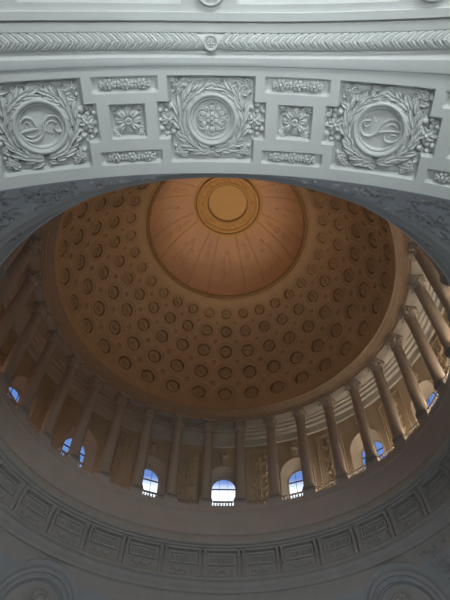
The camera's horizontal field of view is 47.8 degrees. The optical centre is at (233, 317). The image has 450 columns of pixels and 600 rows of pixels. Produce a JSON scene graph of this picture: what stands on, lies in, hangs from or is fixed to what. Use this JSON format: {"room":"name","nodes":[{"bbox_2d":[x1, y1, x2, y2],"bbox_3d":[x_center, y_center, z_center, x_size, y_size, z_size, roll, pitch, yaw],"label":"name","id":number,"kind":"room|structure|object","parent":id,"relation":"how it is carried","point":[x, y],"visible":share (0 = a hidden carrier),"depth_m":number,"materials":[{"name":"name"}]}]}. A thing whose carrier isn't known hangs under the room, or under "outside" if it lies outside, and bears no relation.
{"room":"domed rotunda","nodes":[
{"label":"domed rotunda","id":0,"kind":"room"},
{"bbox_2d":[0,550,121,599],"bbox_3d":[-9.997,18.443,20.888,7.925,15.550,18.300,-38,-63,24],"label":"wall","id":1,"kind":"structure","parent":0,"point":[7,562],"depth_m":26.52,"materials":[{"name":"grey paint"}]},
{"bbox_2d":[0,558,78,599],"bbox_3d":[-10.662,15.353,26.332,3.212,4.516,5.274,-38,-63,24],"label":"medallion","id":2,"kind":"object","parent":1,"relation":"attached to","point":[50,572],"visible":0.99,"depth_m":26.65,"materials":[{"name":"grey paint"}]},
{"bbox_2d":[0,173,195,229],"bbox_3d":[-9.766,3.161,10.312,18.300,16.204,7.925,-38,-63,24],"label":"wall","id":3,"kind":"structure","parent":0,"point":[15,203],"depth_m":14.18,"materials":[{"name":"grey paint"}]},
{"bbox_2d":[0,80,97,170],"bbox_3d":[-4.843,-4.770,12.737,2.676,1.249,2.103,0,-54,0],"label":"medallion","id":4,"kind":"object","parent":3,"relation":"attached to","point":[30,133],"visible":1,"depth_m":12.75,"materials":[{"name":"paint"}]},
{"bbox_2d":[98,77,150,90],"bbox_3d":[-2.736,-5.849,12.732,1.288,0.400,0.290,1,-54,0],"label":"ornament","id":5,"kind":"object","parent":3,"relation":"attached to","point":[142,82],"visible":1,"depth_m":12.71,"materials":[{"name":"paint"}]},
{"bbox_2d":[102,78,112,90],"bbox_3d":[-3.139,-5.791,12.644,0.316,0.194,0.290,-6,-54,-10],"label":"flower","id":6,"kind":"object","parent":5,"relation":"on","point":[107,84],"depth_m":12.62,"materials":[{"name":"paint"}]},
{"bbox_2d":[119,78,129,89],"bbox_3d":[-2.721,-5.842,12.723,0.317,0.189,0.290,-6,-54,-10],"label":"flower","id":7,"kind":"object","parent":5,"relation":"on","point":[124,83],"depth_m":12.70,"materials":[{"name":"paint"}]},
{"bbox_2d":[136,77,146,89],"bbox_3d":[-2.302,-5.886,12.794,0.316,0.194,0.290,-6,-54,-10],"label":"flower","id":8,"kind":"object","parent":5,"relation":"on","point":[141,83],"depth_m":12.77,"materials":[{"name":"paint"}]},
{"bbox_2d":[111,104,144,136],"bbox_3d":[-2.770,-5.178,13.335,0.843,0.324,0.844,1,-54,0],"label":"panel","id":9,"kind":"object","parent":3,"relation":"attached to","point":[134,119],"visible":0.98,"depth_m":13.27,"materials":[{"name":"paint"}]},
{"bbox_2d":[107,151,155,162],"bbox_3d":[-2.758,-4.363,13.799,1.288,0.400,0.290,1,-54,0],"label":"ornament","id":10,"kind":"object","parent":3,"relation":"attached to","point":[131,156],"visible":1,"depth_m":13.77,"materials":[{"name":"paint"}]},
{"bbox_2d":[111,152,121,162],"bbox_3d":[-3.161,-4.306,13.711,0.316,0.194,0.290,-6,-54,-10],"label":"flower","id":11,"kind":"object","parent":10,"relation":"on","point":[116,157],"depth_m":13.69,"materials":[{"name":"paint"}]},
{"bbox_2d":[127,151,136,161],"bbox_3d":[-2.744,-4.357,13.790,0.317,0.189,0.290,-6,-54,-10],"label":"flower","id":12,"kind":"object","parent":10,"relation":"on","point":[131,156],"depth_m":13.76,"materials":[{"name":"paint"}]},
{"bbox_2d":[143,151,152,160],"bbox_3d":[-2.325,-4.401,13.861,0.316,0.194,0.290,-6,-54,-10],"label":"flower","id":13,"kind":"object","parent":10,"relation":"on","point":[146,156],"depth_m":13.84,"materials":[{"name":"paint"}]},
{"bbox_2d":[0,30,449,51],"bbox_3d":[-0.365,-5.696,10.642,17.212,4.096,0.781,-1,-54,1],"label":"trim","id":14,"kind":"structure","parent":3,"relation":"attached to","point":[439,39],"depth_m":12.00,"materials":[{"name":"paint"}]},
{"bbox_2d":[55,180,394,408],"bbox_3d":[-0.514,-4.356,36.899,22.520,8.949,22.520,1,-54,0],"label":"dome","id":15,"kind":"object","parent":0,"point":[215,366],"visible":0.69,"depth_m":40.00,"materials":[{"name":"beige paint"}]},
{"bbox_2d":[150,178,303,295],"bbox_3d":[-0.492,-8.610,42.820,14.108,5.722,14.108,30,-60,-20],"label":"dome","id":16,"kind":"object","parent":15,"relation":"attached to","point":[219,236],"visible":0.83,"depth_m":44.92,"materials":[{"name":"brown paint"}]},
{"bbox_2d":[0,173,449,599],"bbox_3d":[-0.564,5.542,23.120,25.954,3.186,25.954,19,-56,-13],"label":"wall","id":17,"kind":"structure","parent":0,"point":[20,539],"depth_m":28.56,"materials":[{"name":"stone"}]},
{"bbox_2d":[0,468,16,504],"bbox_3d":[-12.056,8.781,26.487,0.190,1.350,1.709,-18,-56,13],"label":"frieze panel","id":18,"kind":"object","parent":17,"relation":"attached to","point":[9,489],"visible":1,"depth_m":26.74,"materials":[{"name":"stone"}]},
{"bbox_2d":[8,482,26,509],"bbox_3d":[-11.472,9.492,27.028,0.523,1.512,0.189,-23,-58,16],"label":"bracket","id":19,"kind":"object","parent":17,"relation":"attached to","point":[20,486],"visible":1,"depth_m":27.09,"materials":[{"name":"stone"}]},
{"bbox_2d":[12,485,29,512],"bbox_3d":[-11.332,9.711,27.185,0.523,1.512,0.189,-23,-58,16],"label":"bracket","id":20,"kind":"object","parent":17,"relation":"attached to","point":[24,491],"visible":0.95,"depth_m":27.19,"materials":[{"name":"stone"}]},
{"bbox_2d":[17,492,48,528],"bbox_3d":[-10.938,10.533,27.741,0.190,1.350,1.709,-28,-59,19],"label":"frieze panel","id":21,"kind":"object","parent":17,"relation":"attached to","point":[27,503],"visible":1,"depth_m":27.73,"materials":[{"name":"stone"}]},
{"bbox_2d":[42,504,56,531],"bbox_3d":[-10.191,11.137,28.206,0.523,1.512,0.189,-33,-61,21],"label":"bracket","id":22,"kind":"object","parent":17,"relation":"attached to","point":[52,508],"visible":1,"depth_m":28.28,"materials":[{"name":"stone"}]},
{"bbox_2d":[46,506,60,534],"bbox_3d":[-10.002,11.330,28.344,0.523,1.512,0.189,-33,-61,21],"label":"bracket","id":23,"kind":"object","parent":17,"relation":"attached to","point":[56,512],"visible":0.99,"depth_m":28.37,"materials":[{"name":"stone"}]},
{"bbox_2d":[51,513,82,546],"bbox_3d":[-9.422,12.074,28.843,0.190,1.350,1.709,-38,-63,24],"label":"frieze panel","id":24,"kind":"object","parent":17,"relation":"attached to","point":[61,525],"visible":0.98,"depth_m":28.84,"materials":[{"name":"stone"}]},
{"bbox_2d":[78,522,90,549],"bbox_3d":[-8.541,12.549,29.214,0.189,1.512,0.523,34,-61,-22],"label":"bracket","id":25,"kind":"object","parent":17,"relation":"attached to","point":[87,525],"visible":1,"depth_m":29.27,"materials":[{"name":"stone"}]},
{"bbox_2d":[83,523,94,550],"bbox_3d":[-8.309,12.708,29.327,0.189,1.512,0.523,34,-61,-22],"label":"bracket","id":26,"kind":"object","parent":17,"relation":"attached to","point":[91,528],"visible":0.99,"depth_m":29.38,"materials":[{"name":"stone"}]},
{"bbox_2d":[89,530,119,560],"bbox_3d":[-7.565,13.347,29.750,1.709,1.350,0.190,29,-59,-19],"label":"frieze panel","id":27,"kind":"object","parent":17,"relation":"attached to","point":[112,547],"visible":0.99,"depth_m":29.76,"materials":[{"name":"stone"}]},
{"bbox_2d":[117,535,126,562],"bbox_3d":[-6.584,13.672,30.014,0.189,1.512,0.523,24,-58,-16],"label":"bracket","id":28,"kind":"object","parent":17,"relation":"attached to","point":[123,539],"visible":1,"depth_m":30.05,"materials":[{"name":"stone"}]},
{"bbox_2d":[121,536,130,563],"bbox_3d":[-6.318,13.792,30.099,0.189,1.512,0.523,24,-58,-16],"label":"bracket","id":29,"kind":"object","parent":17,"relation":"attached to","point":[127,542],"visible":1,"depth_m":30.14,"materials":[{"name":"stone"}]},
{"bbox_2d":[127,542,157,569],"bbox_3d":[-5.440,14.301,30.428,1.709,1.350,0.190,19,-57,-13],"label":"frieze panel","id":30,"kind":"object","parent":17,"relation":"attached to","point":[132,553],"visible":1,"depth_m":30.43,"materials":[{"name":"stone"}]},
{"bbox_2d":[156,544,163,571],"bbox_3d":[-4.395,14.464,30.575,0.189,1.512,0.523,15,-56,-10],"label":"bracket","id":31,"kind":"object","parent":17,"relation":"attached to","point":[161,545],"visible":1,"depth_m":30.63,"materials":[{"name":"stone"}]},
{"bbox_2d":[161,544,168,572],"bbox_3d":[-4.106,14.540,30.628,0.189,1.512,0.523,15,-56,-10],"label":"bracket","id":32,"kind":"object","parent":17,"relation":"attached to","point":[166,545],"visible":1,"depth_m":30.67,"materials":[{"name":"stone"}]},
{"bbox_2d":[167,550,195,574],"bbox_3d":[-3.126,14.900,30.850,1.709,1.350,0.190,10,-55,-7],"label":"frieze panel","id":33,"kind":"object","parent":17,"relation":"attached to","point":[176,562],"visible":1,"depth_m":30.83,"materials":[{"name":"stone"}]},
{"bbox_2d":[197,548,201,575],"bbox_3d":[-2.059,14.895,30.876,0.189,1.512,0.523,5,-54,-4],"label":"bracket","id":34,"kind":"object","parent":17,"relation":"attached to","point":[200,550],"visible":1,"depth_m":30.90,"materials":[{"name":"stone"}]},
{"bbox_2d":[202,549,206,575],"bbox_3d":[-1.757,14.923,30.895,0.189,1.512,0.523,5,-54,-4],"label":"bracket","id":35,"kind":"object","parent":17,"relation":"attached to","point":[204,550],"visible":1,"depth_m":30.91,"materials":[{"name":"stone"}]},
{"bbox_2d":[208,554,235,576],"bbox_3d":[-0.714,15.122,31.000,1.709,1.350,0.190,1,-54,0],"label":"frieze panel","id":36,"kind":"object","parent":17,"relation":"attached to","point":[213,565],"visible":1,"depth_m":30.96,"materials":[{"name":"stone"}]},
{"bbox_2d":[0,199,449,552],"bbox_3d":[-0.557,4.315,24.827,24.982,1.017,24.982,25,-58,-17],"label":"crown molding","id":37,"kind":"structure","parent":17,"relation":"on","point":[12,465],"depth_m":29.75,"materials":[{"name":"stone"}]},
{"bbox_2d":[237,549,240,576],"bbox_3d":[0.334,14.947,30.905,0.189,1.512,0.523,-4,-54,3],"label":"bracket","id":38,"kind":"object","parent":17,"relation":"attached to","point":[238,551],"visible":1,"depth_m":30.90,"materials":[{"name":"stone"}]},
{"bbox_2d":[242,549,245,576],"bbox_3d":[0.637,14.927,30.889,0.189,1.512,0.523,-4,-54,3],"label":"bracket","id":39,"kind":"object","parent":17,"relation":"attached to","point":[243,550],"visible":1,"depth_m":30.87,"materials":[{"name":"stone"}]},
{"bbox_2d":[247,551,274,575],"bbox_3d":[1.704,14.957,30.873,1.709,1.350,0.190,-8,-55,6],"label":"frieze panel","id":40,"kind":"object","parent":17,"relation":"attached to","point":[254,564],"visible":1,"depth_m":30.85,"materials":[{"name":"stone"}]},
{"bbox_2d":[275,546,280,572],"bbox_3d":[2.693,14.620,30.661,0.189,1.512,0.523,-13,-55,9],"label":"bracket","id":41,"kind":"object","parent":17,"relation":"attached to","point":[276,547],"visible":1,"depth_m":30.70,"materials":[{"name":"stone"}]},
{"bbox_2d":[280,545,285,572],"bbox_3d":[2.985,14.551,30.610,0.189,1.512,0.523,-13,-55,9],"label":"bracket","id":42,"kind":"object","parent":17,"relation":"attached to","point":[281,546],"visible":1,"depth_m":30.67,"materials":[{"name":"stone"}]},
{"bbox_2d":[286,544,314,570],"bbox_3d":[4.034,14.412,30.474,1.709,1.350,0.190,-18,-56,13],"label":"frieze panel","id":43,"kind":"object","parent":17,"relation":"attached to","point":[311,554],"visible":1,"depth_m":30.48,"materials":[{"name":"stone"}]},
{"bbox_2d":[312,538,320,565],"bbox_3d":[4.927,13.924,30.153,0.189,1.512,0.523,-23,-58,16],"label":"bracket","id":44,"kind":"object","parent":17,"relation":"attached to","point":[315,543],"visible":1,"depth_m":30.20,"materials":[{"name":"stone"}]},
{"bbox_2d":[317,536,325,564],"bbox_3d":[5.197,13.811,30.071,0.189,1.512,0.523,-23,-58,16],"label":"bracket","id":45,"kind":"object","parent":17,"relation":"attached to","point":[319,540],"visible":1,"depth_m":30.12,"materials":[{"name":"stone"}]},
{"bbox_2d":[324,532,353,562],"bbox_3d":[6.188,13.508,29.817,1.709,1.350,0.190,-28,-59,19],"label":"frieze panel","id":46,"kind":"object","parent":17,"relation":"attached to","point":[345,544],"visible":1,"depth_m":29.81,"materials":[{"name":"stone"}]},
{"bbox_2d":[348,526,358,553],"bbox_3d":[6.950,12.888,29.401,0.189,1.512,0.523,-33,-61,21],"label":"bracket","id":47,"kind":"object","parent":17,"relation":"attached to","point":[352,533],"visible":0.98,"depth_m":29.45,"materials":[{"name":"stone"}]},
{"bbox_2d":[352,524,363,551],"bbox_3d":[7.188,12.734,29.290,0.189,1.512,0.523,-33,-61,21],"label":"bracket","id":48,"kind":"object","parent":17,"relation":"attached to","point":[355,527],"visible":1,"depth_m":29.36,"materials":[{"name":"stone"}]},
{"bbox_2d":[360,516,390,549],"bbox_3d":[8.083,12.280,28.927,1.709,1.350,0.190,-38,-63,24],"label":"frieze panel","id":49,"kind":"object","parent":17,"relation":"attached to","point":[384,526],"visible":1,"depth_m":28.93,"materials":[{"name":"stone"}]},
{"bbox_2d":[382,509,395,537],"bbox_3d":[8.685,11.550,28.434,0.523,1.512,0.189,34,-61,-22],"label":"bracket","id":50,"kind":"object","parent":17,"relation":"attached to","point":[384,512],"visible":0.98,"depth_m":28.45,"materials":[{"name":"stone"}]},
{"bbox_2d":[386,507,399,534],"bbox_3d":[8.880,11.362,28.298,0.523,1.512,0.189,34,-61,-22],"label":"bracket","id":51,"kind":"object","parent":17,"relation":"attached to","point":[390,511],"visible":1,"depth_m":28.39,"materials":[{"name":"stone"}]},
{"bbox_2d":[394,496,423,531],"bbox_3d":[9.646,10.775,27.841,0.190,1.350,1.709,29,-59,-19],"label":"frieze panel","id":52,"kind":"object","parent":17,"relation":"attached to","point":[406,512],"visible":0.99,"depth_m":27.85,"materials":[{"name":"stone"}]},
{"bbox_2d":[413,489,428,516],"bbox_3d":[10.064,9.963,27.289,0.523,1.512,0.189,24,-58,-16],"label":"bracket","id":53,"kind":"object","parent":17,"relation":"attached to","point":[416,493],"visible":0.96,"depth_m":27.29,"materials":[{"name":"stone"}]},
{"bbox_2d":[416,486,432,513],"bbox_3d":[10.211,9.747,27.133,0.523,1.512,0.189,24,-58,-16],"label":"bracket","id":54,"kind":"object","parent":17,"relation":"attached to","point":[421,490],"visible":1,"depth_m":27.21,"materials":[{"name":"stone"}]},
{"bbox_2d":[425,471,449,509],"bbox_3d":[10.816,9.050,26.598,0.190,1.350,1.709,19,-57,-13],"label":"frieze panel","id":55,"kind":"object","parent":17,"relation":"attached to","point":[442,485],"visible":0.98,"depth_m":26.64,"materials":[{"name":"stone"}]},
{"bbox_2d":[0,372,449,534],"bbox_3d":[-0.553,3.423,26.070,30.238,2.043,30.238,7,-55,-5],"label":"wall","id":56,"kind":"structure","parent":0,"point":[115,500],"depth_m":31.25,"materials":[{"name":"stone"}]},
{"bbox_2d":[0,235,29,279],"bbox_3d":[-11.183,-3.935,26.269,1.290,8.028,1.290,24,-58,-16],"label":"column","id":57,"kind":"structure","parent":56,"relation":"on","point":[9,259],"depth_m":24.58,"materials":[{"name":"stone"}]},
{"bbox_2d":[0,235,41,304],"bbox_3d":[-12.122,-2.159,27.549,1.290,8.028,1.290,15,-56,-10],"label":"column","id":58,"kind":"structure","parent":56,"relation":"on","point":[32,245],"depth_m":28.30,"materials":[{"name":"stone"}]},
{"bbox_2d":[0,269,42,349],"bbox_3d":[-12.616,-0.267,28.909,1.290,8.028,1.290,5,-54,-4],"label":"column","id":59,"kind":"structure","parent":56,"relation":"on","point":[32,278],"depth_m":29.55,"materials":[{"name":"stone"}]},
{"bbox_2d":[0,301,50,394],"bbox_3d":[-12.645,1.667,30.299,1.290,8.028,1.290,-4,-54,3],"label":"column","id":60,"kind":"structure","parent":56,"relation":"on","point":[40,310],"depth_m":30.03,"materials":[{"name":"stone"}]},
{"bbox_2d":[25,416,39,433],"bbox_3d":[-11.805,6.349,29.709,0.163,0.387,1.375,-18,-56,13],"label":"balustrade","id":61,"kind":"object","parent":56,"relation":"on","point":[27,417],"visible":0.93,"depth_m":29.78,"materials":[{"name":"stone"}]},
{"bbox_2d":[15,329,64,423],"bbox_3d":[-12.209,3.569,31.664,1.290,8.028,1.290,-13,-55,9],"label":"column","id":62,"kind":"structure","parent":56,"relation":"on","point":[54,338],"depth_m":31.29,"materials":[{"name":"stone"}]},
{"bbox_2d":[38,353,83,449],"bbox_3d":[-11.325,5.367,32.952,1.290,8.028,1.290,-23,-58,16],"label":"column","id":63,"kind":"structure","parent":56,"relation":"on","point":[45,434],"depth_m":32.51,"materials":[{"name":"stone"}]},
{"bbox_2d":[65,374,105,470],"bbox_3d":[-10.027,6.991,34.114,1.290,8.028,1.290,-33,-61,21],"label":"column","id":64,"kind":"structure","parent":56,"relation":"on","point":[73,454],"depth_m":33.68,"materials":[{"name":"stone"}]},
{"bbox_2d":[95,391,130,486],"bbox_3d":[-8.363,8.379,35.105,1.290,8.028,1.290,34,-61,-22],"label":"column","id":65,"kind":"structure","parent":56,"relation":"on","point":[103,474],"depth_m":34.59,"materials":[{"name":"stone"}]},
{"bbox_2d":[128,404,157,498],"bbox_3d":[-6.399,9.476,35.886,1.290,8.028,1.290,24,-58,-16],"label":"column","id":66,"kind":"structure","parent":56,"relation":"on","point":[135,488],"depth_m":35.38,"materials":[{"name":"stone"}]},
{"bbox_2d":[162,413,187,506],"bbox_3d":[-4.210,10.242,36.429,1.290,8.028,1.290,15,-56,-10],"label":"column","id":67,"kind":"structure","parent":56,"relation":"on","point":[170,496],"depth_m":35.89,"materials":[{"name":"stone"}]},
{"bbox_2d":[198,418,216,510],"bbox_3d":[-1.880,10.647,36.711,1.290,8.028,1.290,5,-54,-4],"label":"column","id":68,"kind":"structure","parent":56,"relation":"on","point":[205,501],"depth_m":36.17,"materials":[{"name":"stone"}]},
{"bbox_2d":[232,419,247,510],"bbox_3d":[0.501,10.675,36.723,1.290,8.028,1.290,-4,-54,3],"label":"column","id":69,"kind":"structure","parent":56,"relation":"on","point":[240,501],"depth_m":36.20,"materials":[{"name":"stone"}]},
{"bbox_2d":[261,414,282,507],"bbox_3d":[2.843,10.325,36.463,1.290,8.028,1.290,-13,-55,9],"label":"column","id":70,"kind":"structure","parent":56,"relation":"on","point":[275,498],"depth_m":35.94,"materials":[{"name":"stone"}]},
{"bbox_2d":[290,406,317,500],"bbox_3d":[5.054,9.611,35.942,1.290,8.028,1.290,-23,-58,16],"label":"column","id":71,"kind":"structure","parent":56,"relation":"on","point":[309,490],"depth_m":35.45,"materials":[{"name":"stone"}]},
{"bbox_2d":[318,393,349,488],"bbox_3d":[7.051,8.560,35.179,1.290,8.028,1.290,-33,-61,21],"label":"column","id":72,"kind":"structure","parent":56,"relation":"on","point":[342,477],"depth_m":34.69,"materials":[{"name":"stone"}]},
{"bbox_2d":[348,464,366,477],"bbox_3d":[7.916,9.776,32.099,1.375,0.387,0.163,-38,-63,24],"label":"balustrade","id":73,"kind":"object","parent":56,"relation":"on","point":[363,466],"visible":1,"depth_m":32.16,"materials":[{"name":"stone"}]},
{"bbox_2d":[343,377,379,473],"bbox_3d":[8.756,7.212,34.205,1.290,8.028,1.290,34,-61,-22],"label":"column","id":74,"kind":"structure","parent":56,"relation":"on","point":[372,460],"depth_m":33.75,"materials":[{"name":"stone"}]},
{"bbox_2d":[366,356,406,452],"bbox_3d":[10.104,5.619,33.056,1.290,8.028,1.290,24,-58,-16],"label":"column","id":75,"kind":"structure","parent":56,"relation":"on","point":[399,438],"depth_m":32.64,"materials":[{"name":"stone"}]},
{"bbox_2d":[384,332,429,428],"bbox_3d":[11.042,3.843,31.776,1.290,8.028,1.290,15,-56,-10],"label":"column","id":76,"kind":"structure","parent":56,"relation":"on","point":[395,343],"depth_m":31.41,"materials":[{"name":"stone"}]},
{"bbox_2d":[398,305,446,398],"bbox_3d":[11.536,1.951,30.416,1.290,8.028,1.290,5,-54,-4],"label":"column","id":77,"kind":"structure","parent":56,"relation":"on","point":[408,315],"depth_m":30.10,"materials":[{"name":"stone"}]},
{"bbox_2d":[407,274,449,359],"bbox_3d":[11.565,0.017,29.026,1.290,8.028,1.290,-4,-54,3],"label":"column","id":78,"kind":"structure","parent":56,"relation":"on","point":[441,328],"depth_m":29.25,"materials":[{"name":"stone"}]},
{"bbox_2d":[407,242,449,320],"bbox_3d":[11.130,-1.885,27.661,1.290,8.028,1.290,-13,-55,9],"label":"column","id":79,"kind":"structure","parent":56,"relation":"on","point":[442,291],"depth_m":27.95,"materials":[{"name":"stone"}]},
{"bbox_2d":[425,252,449,286],"bbox_3d":[10.246,-3.683,26.373,1.290,8.028,1.290,-23,-58,16],"label":"column","id":80,"kind":"structure","parent":56,"relation":"on","point":[443,279],"depth_m":24.10,"materials":[{"name":"stone"}]},
{"bbox_2d":[0,302,449,504],"bbox_3d":[-0.541,0.989,29.458,29.880,7.092,29.880,1,-54,0],"label":"wall","id":81,"kind":"structure","parent":0,"point":[95,436],"depth_m":36.86,"materials":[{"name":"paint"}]},
{"bbox_2d":[0,329,16,365],"bbox_3d":[-14.338,2.914,31.179,0.226,5.444,2.132,-8,-55,6],"label":"relief panel","id":82,"kind":"object","parent":81,"relation":"attached to","point":[8,347],"visible":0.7,"depth_m":32.21,"materials":[{"name":"brown stone"}]},
{"bbox_2d":[10,366,34,404],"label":"window","id":83,"kind":"structure","parent":81,"relation":"in","point":[32,367],"depth_m":33.64,"materials":[{"name":"blue glass"}]},
{"bbox_2d":[32,385,70,447],"bbox_3d":[-12.306,7.048,34.141,0.225,5.444,2.132,-28,-59,19],"label":"relief panel","id":84,"kind":"object","parent":81,"relation":"attached to","point":[50,386],"visible":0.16,"depth_m":34.76,"materials":[{"name":"brown stone"}]},
{"bbox_2d":[64,416,91,467],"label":"window","id":85,"kind":"structure","parent":81,"relation":"in","point":[83,445],"depth_m":36.06,"materials":[{"name":"blue glass"}]},
{"bbox_2d":[97,426,133,486],"bbox_3d":[-8.481,10.238,36.419,2.132,5.444,0.226,29,-59,-19],"label":"relief panel","id":86,"kind":"object","parent":81,"relation":"attached to","point":[119,439],"visible":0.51,"depth_m":36.85,"materials":[{"name":"brown stone"}]},
{"bbox_2d":[143,441,159,497],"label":"window","id":87,"kind":"structure","parent":81,"relation":"in","point":[153,447],"depth_m":38.30,"materials":[{"name":"glass"}]},
{"bbox_2d":[177,449,202,503],"bbox_3d":[-3.448,11.999,37.666,2.132,5.444,0.226,10,-55,-7],"label":"relief panel","id":88,"kind":"object","parent":81,"relation":"attached to","point":[188,458],"visible":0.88,"depth_m":37.98,"materials":[{"name":"brown stone"}]},
{"bbox_2d":[211,451,234,495],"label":"window","id":89,"kind":"structure","parent":81,"relation":"in","point":[224,457],"depth_m":38.96,"materials":[{"name":"white glass"}]},
{"bbox_2d":[246,450,268,504],"bbox_3d":[2.028,12.064,37.692,2.132,5.444,0.226,-8,-55,6],"label":"relief panel","id":90,"kind":"object","parent":81,"relation":"attached to","point":[259,459],"visible":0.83,"depth_m":38.05,"materials":[{"name":"brown stone"}]},
{"bbox_2d":[287,443,302,496],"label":"window","id":91,"kind":"structure","parent":81,"relation":"in","point":[294,449],"depth_m":38.37,"materials":[{"name":"glass"}]},
{"bbox_2d":[315,429,348,487],"bbox_3d":[7.113,10.421,36.494,2.132,5.444,0.225,-28,-59,19],"label":"relief panel","id":92,"kind":"object","parent":81,"relation":"attached to","point":[328,440],"visible":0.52,"depth_m":36.98,"materials":[{"name":"beige stone"}]},
{"bbox_2d":[355,418,382,469],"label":"window","id":93,"kind":"structure","parent":81,"relation":"in","point":[362,451],"depth_m":36.06,"materials":[{"name":"blue glass"}]},
{"bbox_2d":[377,389,412,451],"bbox_3d":[11.033,7.322,34.254,0.226,5.444,2.132,29,-59,-19],"label":"relief panel","id":94,"kind":"object","parent":81,"relation":"attached to","point":[395,403],"visible":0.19,"depth_m":34.87,"materials":[{"name":"beige stone"}]},
{"bbox_2d":[431,336,449,373],"bbox_3d":[13.191,3.238,31.312,0.226,5.444,2.132,10,-55,-7],"label":"relief panel","id":95,"kind":"object","parent":81,"relation":"attached to","point":[445,363],"visible":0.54,"depth_m":32.33,"materials":[{"name":"beige stone"}]},
{"bbox_2d":[3,227,449,447],"bbox_3d":[-0.528,-1.424,32.817,28.296,1.251,28.296,1,-54,0],"label":"ceiling","id":96,"kind":"structure","parent":0,"point":[192,434],"depth_m":38.01,"materials":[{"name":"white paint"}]},
{"bbox_2d":[37,211,411,420],"bbox_3d":[-0.527,-1.617,33.086,23.758,0.439,23.758,14,-55,-10],"label":"crown molding","id":97,"kind":"structure","parent":96,"relation":"attached to","point":[49,230],"depth_m":35.82,"materials":[{"name":"beige stone"}]},
{"bbox_2d":[228,173,449,245],"bbox_3d":[8.816,3.373,10.412,7.925,16.228,18.300,-38,-63,24],"label":"wall","id":98,"kind":"structure","parent":0,"point":[431,213],"depth_m":14.21,"materials":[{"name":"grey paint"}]},
{"bbox_2d":[199,0,221,6],"bbox_3d":[-0.528,-7.547,11.650,0.720,0.171,0.720,0,-54,-1],"label":"boss","id":99,"kind":"object","parent":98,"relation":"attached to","point":[210,3],"visible":1,"depth_m":11.81,"materials":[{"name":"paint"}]},
{"bbox_2d":[158,76,264,158],"bbox_3d":[-0.566,-5.240,13.499,2.899,0.312,2.128,1,-54,0],"label":"medallion","id":100,"kind":"object","parent":98,"relation":"attached to","point":[206,113],"visible":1,"depth_m":13.46,"materials":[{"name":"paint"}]},
{"bbox_2d":[0,0,449,199],"bbox_3d":[-0.377,-3.051,5.551,22.320,15.774,8.541,1,-54,0],"label":"arch","id":101,"kind":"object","parent":98,"relation":"attached to","point":[405,70],"depth_m":12.41,"materials":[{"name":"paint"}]},
{"bbox_2d":[268,152,315,163],"bbox_3d":[1.608,-4.350,13.873,1.294,0.368,0.290,1,-54,0],"label":"bar","id":102,"kind":"object","parent":98,"relation":"attached to","point":[291,157],"visible":1,"depth_m":13.85,"materials":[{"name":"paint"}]},
{"bbox_2d":[271,152,280,161],"bbox_3d":[1.174,-4.392,13.922,0.316,0.194,0.290,7,-54,8],"label":"flower","id":103,"kind":"object","parent":102,"relation":"on","point":[276,156],"depth_m":13.90,"materials":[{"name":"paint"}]},
{"bbox_2d":[287,153,296,162],"bbox_3d":[1.595,-4.345,13.867,0.317,0.189,0.290,7,-54,8],"label":"flower","id":104,"kind":"object","parent":102,"relation":"on","point":[291,157],"depth_m":13.83,"materials":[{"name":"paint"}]},
{"bbox_2d":[302,154,311,163],"bbox_3d":[2.015,-4.293,13.802,0.316,0.194,0.290,7,-54,8],"label":"flower","id":105,"kind":"object","parent":102,"relation":"on","point":[307,158],"depth_m":13.78,"materials":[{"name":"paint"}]},
{"bbox_2d":[278,105,311,137],"bbox_3d":[1.640,-5.163,13.407,0.847,0.310,0.844,1,-54,0],"label":"panel","id":106,"kind":"object","parent":98,"relation":"attached to","point":[298,124],"visible":0.95,"depth_m":13.36,"materials":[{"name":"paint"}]},
{"bbox_2d":[272,79,323,92],"bbox_3d":[1.631,-5.835,12.806,1.294,0.368,0.290,1,-54,0],"label":"bar","id":107,"kind":"object","parent":98,"relation":"attached to","point":[280,84],"visible":1,"depth_m":12.79,"materials":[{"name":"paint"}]},
{"bbox_2d":[275,79,285,90],"bbox_3d":[1.196,-5.877,12.855,0.316,0.194,0.290,7,-54,8],"label":"flower","id":108,"kind":"object","parent":107,"relation":"on","point":[280,84],"depth_m":12.83,"materials":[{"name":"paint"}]},
{"bbox_2d":[292,80,302,91],"bbox_3d":[1.618,-5.830,12.800,0.317,0.189,0.290,7,-54,8],"label":"flower","id":109,"kind":"object","parent":107,"relation":"on","point":[297,85],"depth_m":12.78,"materials":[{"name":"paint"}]},
{"bbox_2d":[309,80,319,92],"bbox_3d":[2.037,-5.778,12.735,0.316,0.194,0.290,7,-54,8],"label":"flower","id":110,"kind":"object","parent":107,"relation":"on","point":[314,86],"depth_m":12.71,"materials":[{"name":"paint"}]},
{"bbox_2d":[324,83,439,173],"bbox_3d":[3.735,-4.735,12.893,2.710,1.168,2.129,1,-54,0],"label":"medallion","id":111,"kind":"object","parent":98,"relation":"attached to","point":[392,126],"visible":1,"depth_m":12.85,"materials":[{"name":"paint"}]},
{"bbox_2d":[433,172,449,182],"bbox_3d":[5.655,-3.386,12.618,1.137,0.783,0.290,1,-54,0],"label":"bar","id":112,"kind":"object","parent":98,"relation":"attached to","point":[443,177],"visible":1,"depth_m":12.76,"materials":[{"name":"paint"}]},
{"bbox_2d":[327,535,449,599],"bbox_3d":[8.586,18.466,21.251,18.300,16.223,7.925,-38,-63,24],"label":"wall","id":113,"kind":"structure","parent":0,"point":[438,566],"depth_m":25.92,"materials":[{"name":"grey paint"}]},
{"bbox_2d":[362,561,449,599],"bbox_3d":[9.272,15.586,26.427,5.272,4.516,3.211,-37,-62,24],"label":"medallion","id":114,"kind":"object","parent":113,"relation":"attached to","point":[388,576],"visible":1,"depth_m":26.73,"materials":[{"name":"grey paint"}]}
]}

